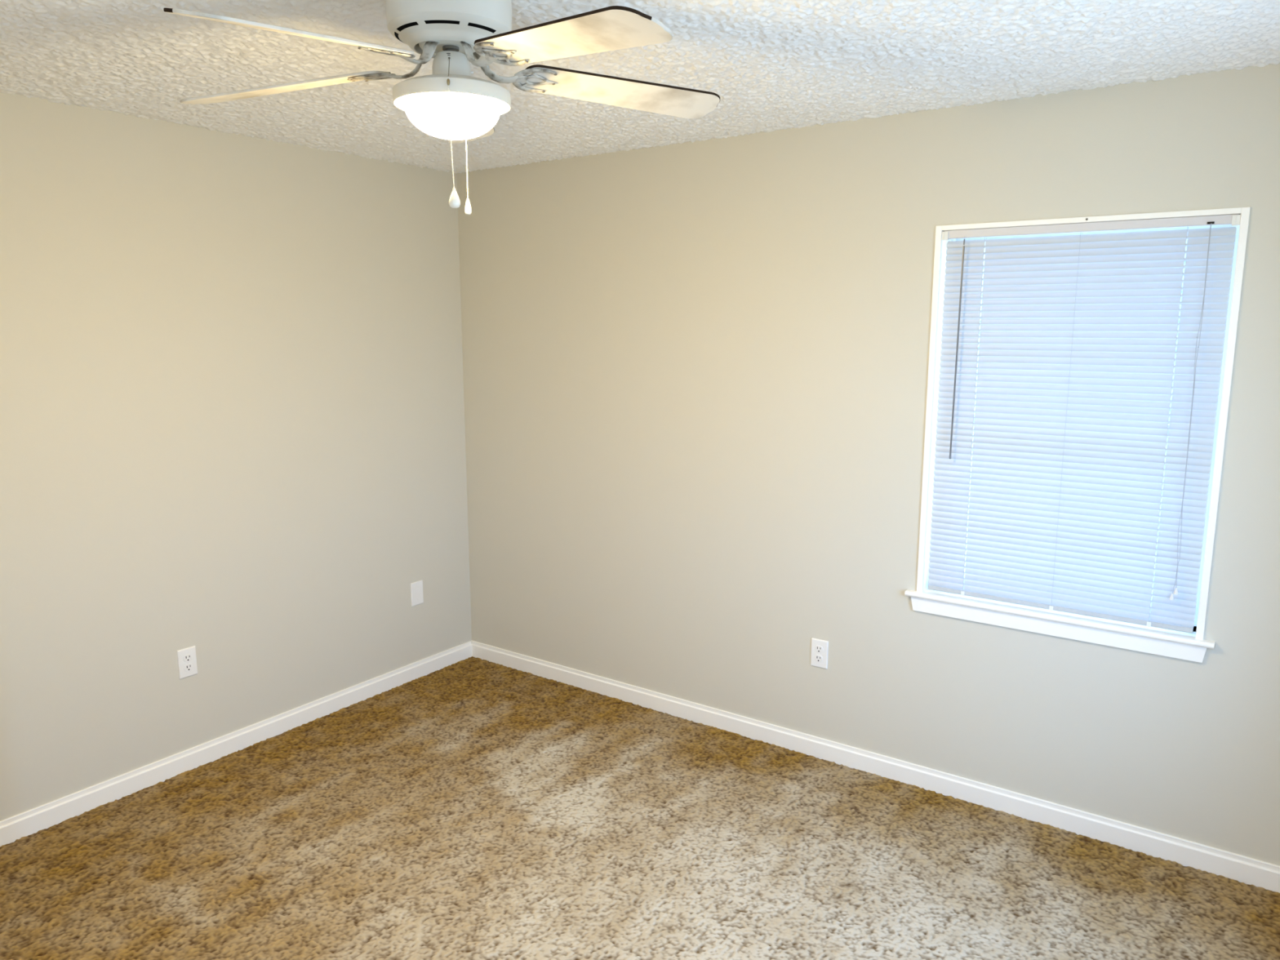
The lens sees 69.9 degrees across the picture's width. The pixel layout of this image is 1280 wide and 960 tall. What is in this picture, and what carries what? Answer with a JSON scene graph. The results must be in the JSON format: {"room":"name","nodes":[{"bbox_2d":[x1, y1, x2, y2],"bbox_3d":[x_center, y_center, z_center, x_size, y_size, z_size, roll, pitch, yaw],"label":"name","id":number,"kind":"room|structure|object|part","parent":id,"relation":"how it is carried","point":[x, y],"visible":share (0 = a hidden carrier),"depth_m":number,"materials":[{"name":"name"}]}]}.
{"room":"empty bedroom","nodes":[
{"label":"empty bedroom","id":0,"kind":"room"},
{"bbox_2d":[0,91,471,821],"bbox_3d":[-1.968,-0.040,3.225,0.130,2.640,3.560,7,12,35],"label":"wall","id":1,"kind":"structure","parent":0,"point":[232,426],"depth_m":3.51,"materials":[{"name":"beige paint"}]},
{"bbox_2d":[177,645,197,679],"bbox_3d":[-1.750,0.707,3.543,0.008,0.115,0.072,7,12,35],"label":"electrical outlet","id":2,"kind":"object","parent":1,"relation":"attached to","point":[187,658],"visible":1,"depth_m":3.54,"materials":[{"name":"white plastic"}]},
{"bbox_2d":[183,653,191,662],"bbox_3d":[-1.748,0.688,3.538,0.002,0.028,0.034,7,12,35],"label":"receptacle","id":3,"kind":"object","parent":2,"relation":"attached to","point":[187,657],"depth_m":3.54,"materials":[{"name":"white plastic"}]},
{"bbox_2d":[184,662,192,671],"bbox_3d":[-1.748,0.726,3.545,0.002,0.028,0.034,7,12,35],"label":"receptacle","id":4,"kind":"object","parent":2,"relation":"attached to","point":[188,666],"depth_m":3.54,"materials":[{"name":"white plastic"}]},
{"bbox_2d":[0,640,472,846],"bbox_3d":[-1.595,1.060,3.822,0.012,0.094,2.448,7,12,35],"label":"baseboard","id":5,"kind":"structure","parent":1,"relation":"attached to","point":[27,823],"depth_m":3.64,"materials":[{"name":"white wood"}]},
{"bbox_2d":[410,580,423,606],"bbox_3d":[-1.086,0.553,4.466,0.007,0.117,0.074,7,12,35],"label":"blank wall plate","id":6,"kind":"object","parent":1,"relation":"attached to","point":[416,588],"visible":1,"depth_m":4.46,"materials":[{"name":"white plastic"}]},
{"bbox_2d":[0,656,1279,959],"bbox_3d":[-0.414,1.350,2.345,3.682,0.013,3.563,7,12,35],"label":"floor","id":7,"kind":"structure","parent":0,"point":[471,808],"depth_m":2.98,"materials":[{"name":"carpet"}]},
{"bbox_2d":[0,0,1279,173],"bbox_3d":[-0.414,-1.054,1.933,3.681,0.008,3.564,7,12,35],"label":"ceiling","id":8,"kind":"structure","parent":0,"point":[771,65],"depth_m":2.53,"materials":[{"name":"white paint"}]},
{"bbox_2d":[163,0,719,214],"bbox_3d":[-0.421,-0.822,1.986,1.254,0.468,1.236,7,12,35],"label":"ceiling fan","id":9,"kind":"object","parent":8,"relation":"hanging from","point":[451,104],"visible":1,"depth_m":1.93,"materials":[{"name":"white metal"}]},
{"bbox_3d":[-0.815,-0.897,2.096,0.500,0.006,0.137,-3,21,12],"label":"blade","id":10,"kind":"part","parent":9,"relation":"part of","materials":[{"name":"white wood"}]},
{"bbox_3d":[-0.616,-0.813,1.667,0.137,0.006,0.500,19,24,25],"label":"blade","id":11,"kind":"part","parent":9,"relation":"part of","materials":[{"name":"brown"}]},
{"bbox_3d":[-0.403,-0.760,1.946,0.007,0.281,0.088,-2,10,-12],"label":"pull chain","id":12,"kind":"part","parent":9,"relation":"part of","materials":[{"name":"white"}]},
{"bbox_3d":[-0.414,-0.800,2.029,0.210,0.081,0.210,7,12,35],"label":"lamp shade","id":13,"kind":"part","parent":9,"relation":"part of","materials":[{"name":"white glass"}]},
{"bbox_3d":[-0.392,-0.596,1.933,0.024,0.041,0.024,7,12,35],"label":"teardrop pull","id":14,"kind":"part","parent":9,"relation":"part of","materials":[{"name":"white plastic"}]},
{"bbox_3d":[-0.410,-0.789,2.121,0.006,0.251,0.096,0,10,0],"label":"pull chain","id":15,"kind":"part","parent":9,"relation":"part of","materials":[{"name":"white"}]},
{"bbox_3d":[-0.412,-0.655,2.191,0.016,0.038,0.016,7,12,35],"label":"bell pull","id":16,"kind":"part","parent":9,"relation":"part of","materials":[{"name":"white plastic"}]},
{"bbox_3d":[-0.460,-0.961,2.414,0.137,0.006,0.500,-15,8,-5],"label":"blade","id":17,"kind":"part","parent":9,"relation":"part of","materials":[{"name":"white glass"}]},
{"bbox_3d":[-0.139,-0.828,1.718,0.137,0.006,0.500,6,9,-44],"label":"blade","id":18,"kind":"part","parent":9,"relation":"part of","materials":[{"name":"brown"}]},
{"bbox_3d":[-0.041,-0.922,2.180,0.500,0.006,0.137,-1,-3,-24],"label":"blade","id":19,"kind":"part","parent":9,"relation":"part of","materials":[{"name":"white wood"}]},
{"bbox_2d":[456,62,1279,866],"bbox_3d":[0.653,-0.108,3.619,3.940,2.640,0.130,7,12,35],"label":"wall","id":20,"kind":"structure","parent":0,"point":[695,374],"depth_m":3.49,"materials":[{"name":"beige paint"}]},
{"bbox_2d":[810,637,828,669],"bbox_3d":[0.710,0.688,3.629,0.072,0.115,0.008,7,12,35],"label":"electrical outlet","id":21,"kind":"object","parent":20,"relation":"attached to","point":[820,648],"visible":1,"depth_m":3.62,"materials":[{"name":"white plastic"}]},
{"bbox_2d":[814,654,822,662],"bbox_3d":[0.709,0.708,3.630,0.034,0.028,0.002,7,12,35],"label":"receptacle","id":22,"kind":"object","parent":21,"relation":"attached to","point":[818,658],"depth_m":3.63,"materials":[{"name":"white plastic"}]},
{"bbox_2d":[814,644,822,653],"bbox_3d":[0.709,0.670,3.623,0.034,0.028,0.002,7,12,35],"label":"receptacle","id":23,"kind":"object","parent":21,"relation":"attached to","point":[818,648],"depth_m":3.62,"materials":[{"name":"white plastic"}]},
{"bbox_2d":[471,640,1279,893],"bbox_3d":[0.612,1.070,3.763,3.680,0.094,0.012,7,12,35],"label":"baseboard","id":24,"kind":"structure","parent":20,"relation":"attached to","point":[1242,868],"depth_m":3.43,"materials":[{"name":"white wood"}]},
{"bbox_2d":[904,206,1250,662],"bbox_3d":[1.412,-0.160,3.042,0.968,1.371,0.159,7,12,35],"label":"window","id":25,"kind":"structure","parent":20,"relation":"in","point":[1193,646],"depth_m":3.00,"materials":[{"name":"white wood"}]},
{"bbox_3d":[1.435,0.110,3.118,0.824,0.635,0.022,7,12,35],"label":"sash","id":26,"kind":"part","parent":25,"relation":"part of","materials":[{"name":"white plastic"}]},
{"bbox_2d":[928,213,1240,633],"bbox_3d":[1.390,-0.184,3.003,0.859,1.274,0.047,7,12,35],"label":"window blind","id":27,"kind":"object","parent":25,"relation":"attached to","point":[1077,336],"visible":1,"depth_m":2.97,"materials":[{"name":"white plastic"}]},
{"bbox_3d":[1.160,-0.210,3.175,0.001,1.228,0.023,7,12,35],"label":"ladder cord","id":28,"kind":"part","parent":27,"relation":"part of","materials":[{"name":"white fabric"}]},
{"bbox_3d":[1.398,0.431,3.113,0.832,0.016,0.023,7,12,35],"label":"rail","id":29,"kind":"part","parent":27,"relation":"part of","materials":[{"name":"grey plastic"}]},
{"bbox_3d":[1.400,-0.181,3.006,0.001,1.228,0.023,7,12,35],"label":"ladder cord","id":30,"kind":"part","parent":27,"relation":"part of","materials":[{"name":"white fabric"}]},
{"bbox_3d":[1.638,-0.153,2.840,0.001,1.228,0.023,7,12,35],"label":"ladder cord","id":31,"kind":"part","parent":27,"relation":"part of","materials":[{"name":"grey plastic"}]},
{"bbox_3d":[1.674,-0.199,2.780,0.019,1.134,0.011,7,12,35],"label":"lift cord","id":32,"kind":"part","parent":27,"relation":"part of","materials":[{"name":"white fabric"}]},
{"bbox_3d":[1.450,-0.490,3.036,0.824,0.647,0.022,7,12,35],"label":"sash","id":33,"kind":"part","parent":25,"relation":"part of","materials":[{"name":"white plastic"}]},
{"label":"outside","id":34,"kind":"structure","parent":0,"visible":0},
{"bbox_2d":[964,240,1187,606],"bbox_3d":[3.585,-0.625,5.683,12.000,3.960,0.215,7,12,35],"label":"sky","id":35,"kind":"structure","parent":34,"point":[1186,240],"depth_m":6.31,"materials":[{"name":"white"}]}
]}

